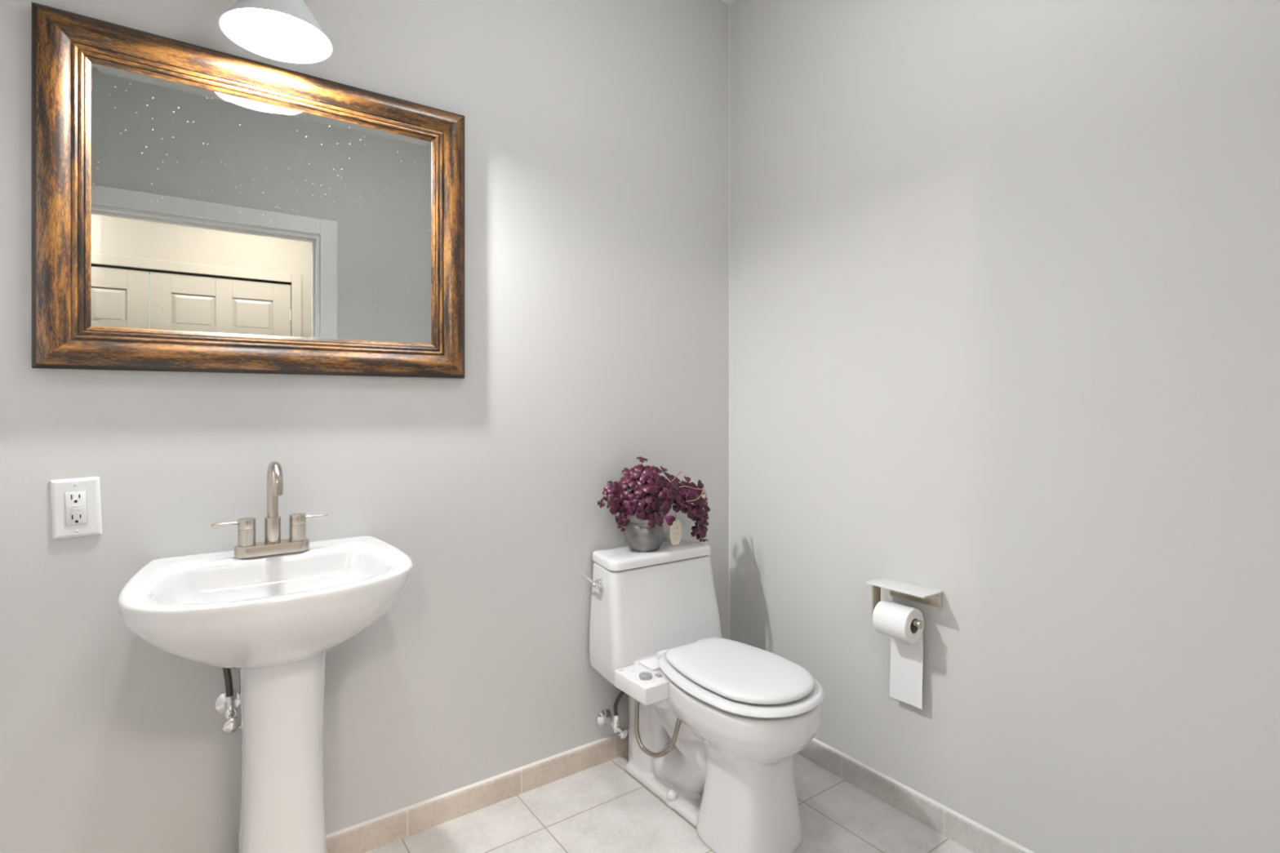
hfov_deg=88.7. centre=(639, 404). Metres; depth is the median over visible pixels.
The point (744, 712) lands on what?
toilet
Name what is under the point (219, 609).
basin
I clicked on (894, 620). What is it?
toilet paper roll
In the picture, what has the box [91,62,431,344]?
mirror glass
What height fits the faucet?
0.210 m
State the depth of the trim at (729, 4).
2.43 m
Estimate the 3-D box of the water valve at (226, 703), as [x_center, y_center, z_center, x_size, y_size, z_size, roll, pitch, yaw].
[-0.925,0.578,1.477,0.052,0.300,0.097,0,0,-36]
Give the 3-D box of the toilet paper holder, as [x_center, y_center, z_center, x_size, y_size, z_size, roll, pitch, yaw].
[0.725,0.552,1.801,0.096,0.105,0.174,0,0,-36]
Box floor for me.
[364,753,974,852]
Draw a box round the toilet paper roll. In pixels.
[871,599,924,709]
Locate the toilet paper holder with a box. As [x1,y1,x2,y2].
[866,577,942,628]
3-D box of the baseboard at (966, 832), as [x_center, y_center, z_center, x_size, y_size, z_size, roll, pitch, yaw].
[0.903,1.113,1.625,0.010,0.074,1.980,0,0,-36]
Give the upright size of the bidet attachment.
0.278 m
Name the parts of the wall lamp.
bulb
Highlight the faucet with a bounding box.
[211,461,328,558]
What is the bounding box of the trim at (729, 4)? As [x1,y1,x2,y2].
[728,4,729,639]
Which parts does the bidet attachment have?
knob, mounting plate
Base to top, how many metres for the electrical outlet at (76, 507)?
0.124 m
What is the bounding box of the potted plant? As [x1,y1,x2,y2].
[597,456,710,551]
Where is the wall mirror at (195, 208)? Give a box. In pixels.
[31,2,464,378]
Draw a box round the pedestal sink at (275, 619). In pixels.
[117,535,413,852]
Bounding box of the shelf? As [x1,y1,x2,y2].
[866,577,942,598]
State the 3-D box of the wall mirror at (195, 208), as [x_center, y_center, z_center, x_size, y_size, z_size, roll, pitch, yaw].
[-0.852,-0.437,1.567,0.891,0.730,0.032,0,0,-36]
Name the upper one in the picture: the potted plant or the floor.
the potted plant
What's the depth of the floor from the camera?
1.79 m
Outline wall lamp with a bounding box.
[218,0,333,63]
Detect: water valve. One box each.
[214,667,240,733]
[596,690,627,738]
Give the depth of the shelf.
1.79 m
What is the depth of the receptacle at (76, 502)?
1.36 m
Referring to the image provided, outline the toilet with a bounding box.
[580,538,824,852]
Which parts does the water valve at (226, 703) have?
valve handle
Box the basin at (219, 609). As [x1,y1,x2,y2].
[117,535,413,669]
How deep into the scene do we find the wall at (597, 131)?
1.79 m
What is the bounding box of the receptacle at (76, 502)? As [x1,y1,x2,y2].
[64,490,88,525]
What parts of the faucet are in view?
lever, handle, plate, spout, handle, lever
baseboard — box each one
[325,728,628,852]
[796,737,1035,852]
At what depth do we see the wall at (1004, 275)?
1.61 m
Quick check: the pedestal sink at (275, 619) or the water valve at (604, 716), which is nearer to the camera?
the pedestal sink at (275, 619)
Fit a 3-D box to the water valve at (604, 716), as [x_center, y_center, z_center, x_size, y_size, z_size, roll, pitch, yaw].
[-0.072,0.932,2.088,0.113,0.218,0.075,0,0,41]
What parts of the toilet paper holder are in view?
arm, wall plate, rod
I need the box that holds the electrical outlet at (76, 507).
[49,476,102,539]
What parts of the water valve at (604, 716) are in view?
valve handle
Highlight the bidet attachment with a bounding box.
[614,657,680,757]
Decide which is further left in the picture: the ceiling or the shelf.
the ceiling
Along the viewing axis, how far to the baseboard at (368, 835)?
1.85 m
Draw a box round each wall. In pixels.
[0,0,728,852]
[729,0,1279,852]
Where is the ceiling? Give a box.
[721,0,734,4]
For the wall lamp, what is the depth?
1.45 m

